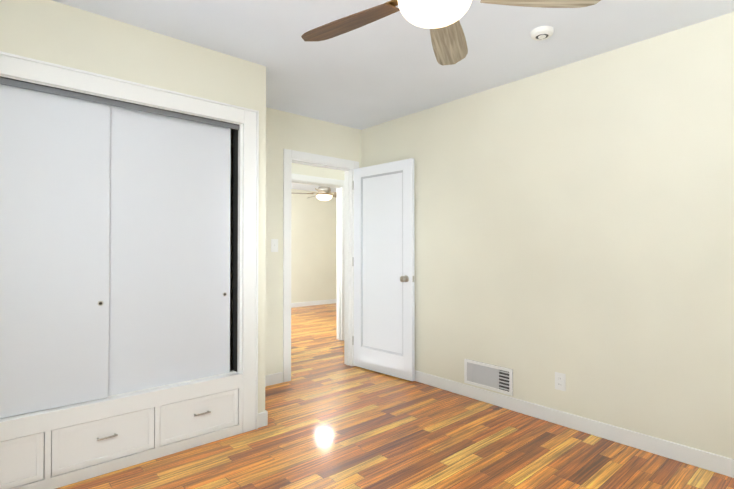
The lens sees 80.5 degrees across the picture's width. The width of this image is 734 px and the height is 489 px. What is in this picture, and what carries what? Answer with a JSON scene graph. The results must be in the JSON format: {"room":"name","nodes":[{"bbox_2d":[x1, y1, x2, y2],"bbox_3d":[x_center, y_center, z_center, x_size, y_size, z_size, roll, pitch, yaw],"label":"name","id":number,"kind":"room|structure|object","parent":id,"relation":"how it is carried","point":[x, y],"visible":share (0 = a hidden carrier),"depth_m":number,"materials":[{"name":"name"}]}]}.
{"room":"empty bedroom","nodes":[
{"label":"empty bedroom","id":0,"kind":"room"},
{"bbox_2d":[0,0,265,412],"bbox_3d":[-1.408,-0.003,2.382,1.830,2.440,0.100,1,-1,-41],"label":"wall","id":1,"kind":"structure","parent":0,"point":[54,32],"depth_m":2.46,"materials":[{"name":"beige paint"}]},
{"bbox_2d":[0,75,242,372],"bbox_3d":[-1.427,0.018,2.365,1.540,1.627,0.103,1,-1,-41],"label":"lining","id":2,"kind":"object","parent":1,"relation":"attached to","point":[240,174],"visible":0.48,"depth_m":2.83,"materials":[{"name":"white wood"}]},
{"bbox_2d":[0,84,109,417],"bbox_3d":[-1.692,0.028,2.108,0.767,1.593,0.015,1,-1,-41],"label":"slider","id":3,"kind":"object","parent":2,"relation":"hanging from","point":[54,234],"visible":0.96,"depth_m":2.19,"materials":[{"name":"white wood"}]},
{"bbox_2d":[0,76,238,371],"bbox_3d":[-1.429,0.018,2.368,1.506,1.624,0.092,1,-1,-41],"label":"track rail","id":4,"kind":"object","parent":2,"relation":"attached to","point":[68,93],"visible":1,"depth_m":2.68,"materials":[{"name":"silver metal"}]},
{"bbox_2d":[108,105,230,395],"bbox_3d":[-1.185,0.034,2.577,0.773,1.593,0.015,1,-1,-41],"label":"slider","id":5,"kind":"object","parent":2,"relation":"hanging from","point":[169,273],"visible":0.88,"depth_m":2.57,"materials":[{"name":"white wood"}]},
{"bbox_2d":[0,51,258,432],"bbox_3d":[-1.385,0.158,2.316,1.748,2.116,0.026,1,-1,-41],"label":"trim","id":6,"kind":"structure","parent":1,"relation":"attached to","point":[25,68],"depth_m":2.82,"materials":[{"name":"white wood"}]},
{"bbox_2d":[258,411,267,427],"bbox_3d":[-0.710,1.176,2.909,0.092,0.095,0.013,1,-1,-41],"label":"baseboard","id":7,"kind":"structure","parent":1,"relation":"attached to","point":[262,419],"depth_m":2.91,"materials":[{"name":"white wood"}]},
{"bbox_2d":[230,129,232,370],"bbox_3d":[-1.011,0.007,3.239,0.100,2.440,0.660,1,-1,-41],"label":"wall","id":8,"kind":"structure","parent":0,"point":[231,267],"depth_m":3.12,"materials":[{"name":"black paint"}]},
{"bbox_2d":[265,107,360,374],"bbox_3d":[-1.352,0.010,3.459,3.340,2.440,0.120,1,-1,-41],"label":"wall","id":9,"kind":"structure","parent":0,"point":[289,131],"depth_m":3.88,"materials":[{"name":"beige paint"}]},
{"bbox_2d":[265,372,282,386],"bbox_3d":[-0.968,1.185,3.695,0.561,0.095,0.013,1,-1,-41],"label":"baseboard","id":10,"kind":"structure","parent":9,"relation":"attached to","point":[274,378],"depth_m":3.81,"materials":[{"name":"white wood"}]},
{"bbox_2d":[271,239,277,251],"bbox_3d":[-0.817,0.009,3.842,0.070,0.114,0.012,1,-1,-41],"label":"switch plate","id":11,"kind":"object","parent":9,"relation":"attached to","point":[274,245],"visible":1,"depth_m":3.84,"materials":[{"name":"white plastic"}]},
{"bbox_2d":[283,149,358,381],"bbox_3d":[-0.463,0.190,4.241,0.888,2.099,0.152,1,-1,-41],"label":"door frame","id":12,"kind":"structure","parent":9,"relation":"attached to","point":[347,167],"depth_m":4.21,"materials":[{"name":"white wood"}]},
{"bbox_2d":[352,158,414,380],"bbox_3d":[0.136,0.226,4.160,0.110,2.000,0.768,1,-1,-41],"label":"door leaf","id":13,"kind":"structure","parent":12,"relation":"attached to","point":[383,264],"depth_m":4.13,"materials":[{"name":"white wood"}]},
{"bbox_2d":[291,189,336,302],"bbox_3d":[-1.930,0.073,8.656,4.490,2.440,0.120,1,-1,-41],"label":"wall","id":14,"kind":"structure","parent":0,"point":[313,248],"depth_m":9.26,"materials":[{"name":"beige paint"}]},
{"bbox_2d":[291,299,336,307],"bbox_3d":[-1.886,1.244,8.592,4.250,0.095,0.013,1,-1,-41],"label":"baseboard","id":15,"kind":"structure","parent":14,"relation":"attached to","point":[312,303],"depth_m":9.24,"materials":[{"name":"white wood"}]},
{"bbox_2d":[291,163,343,179],"bbox_3d":[-0.299,0.038,5.787,5.700,2.440,0.120,1,-1,-41],"label":"wall","id":16,"kind":"structure","parent":0,"point":[308,170],"depth_m":5.43,"materials":[{"name":"beige paint"}]},
{"bbox_2d":[291,173,343,340],"bbox_3d":[-0.656,0.205,5.471,0.948,2.099,0.152,1,-1,-41],"label":"door frame","id":17,"kind":"structure","parent":16,"relation":"attached to","point":[317,181],"depth_m":5.69,"materials":[{"name":"white wood"}]},
{"bbox_2d":[52,0,733,192],"bbox_3d":[-0.117,-1.235,4.690,7.100,0.080,8.550,1,-1,-41],"label":"ceiling","id":18,"kind":"structure","parent":0,"point":[384,69],"depth_m":2.62,"materials":[{"name":"white paint"}]},
{"bbox_2d":[291,186,336,200],"bbox_3d":[-0.740,-0.959,7.549,1.168,0.404,1.162,1,-1,-41],"label":"ceiling fan","id":19,"kind":"object","parent":18,"relation":"hanging from","point":[323,194],"visible":0.77,"depth_m":7.41,"materials":[{"name":"silver metal"}]},
{"bbox_2d":[301,0,600,64],"bbox_3d":[0.208,-1.035,1.611,1.242,0.394,1.270,1,-1,-41],"label":"fan","id":20,"kind":"object","parent":18,"relation":"hanging from","point":[439,19],"visible":1,"depth_m":1.73,"materials":[{"name":"brown wood"}]},
{"bbox_2d":[531,26,553,40],"bbox_3d":[1.002,-1.203,2.483,0.124,0.037,0.124,1,-1,-41],"label":"smoke detector","id":21,"kind":"object","parent":18,"relation":"attached to","point":[541,33],"visible":1,"depth_m":2.45,"materials":[{"name":"white plastic"}]},
{"bbox_2d":[56,303,733,488],"bbox_3d":[-0.117,1.274,4.659,7.100,0.060,8.550,1,-1,-41],"label":"floor","id":22,"kind":"structure","parent":0,"point":[335,421],"depth_m":2.58,"materials":[{"name":"brown wood"}]},
{"bbox_2d":[0,370,242,488],"bbox_3d":[-1.414,1.020,2.338,1.538,0.390,0.135,1,-1,-41],"label":"drawer unit","id":23,"kind":"object","parent":22,"relation":"on","point":[56,447],"visible":1,"depth_m":2.33,"materials":[{"name":"white wood"}]},
{"bbox_2d":[361,12,733,458],"bbox_3d":[1.298,0.005,3.070,0.120,2.440,4.210,1,-1,-41],"label":"wall","id":24,"kind":"structure","parent":0,"point":[574,222],"depth_m":2.79,"materials":[{"name":"beige paint"}]},
{"bbox_2d":[464,359,512,395],"bbox_3d":[0.936,1.024,3.368,0.012,0.194,0.425,1,-1,-41],"label":"air vent","id":25,"kind":"object","parent":24,"relation":"in","point":[490,377],"visible":1,"depth_m":3.35,"materials":[{"name":"grey metal"}]},
{"bbox_2d":[555,372,565,390],"bbox_3d":[1.312,0.932,2.947,0.007,0.116,0.072,1,-1,-41],"label":"electrical outlet plate","id":26,"kind":"object","parent":24,"relation":"attached to","point":[560,381],"visible":1,"depth_m":2.94,"materials":[{"name":"white plastic"}]},
{"bbox_2d":[415,370,733,477],"bbox_3d":[1.249,1.177,3.012,0.013,0.095,3.970,1,-1,-41],"label":"baseboard","id":27,"kind":"structure","parent":24,"relation":"attached to","point":[716,463],"depth_m":2.77,"materials":[{"name":"white wood"}]}
]}

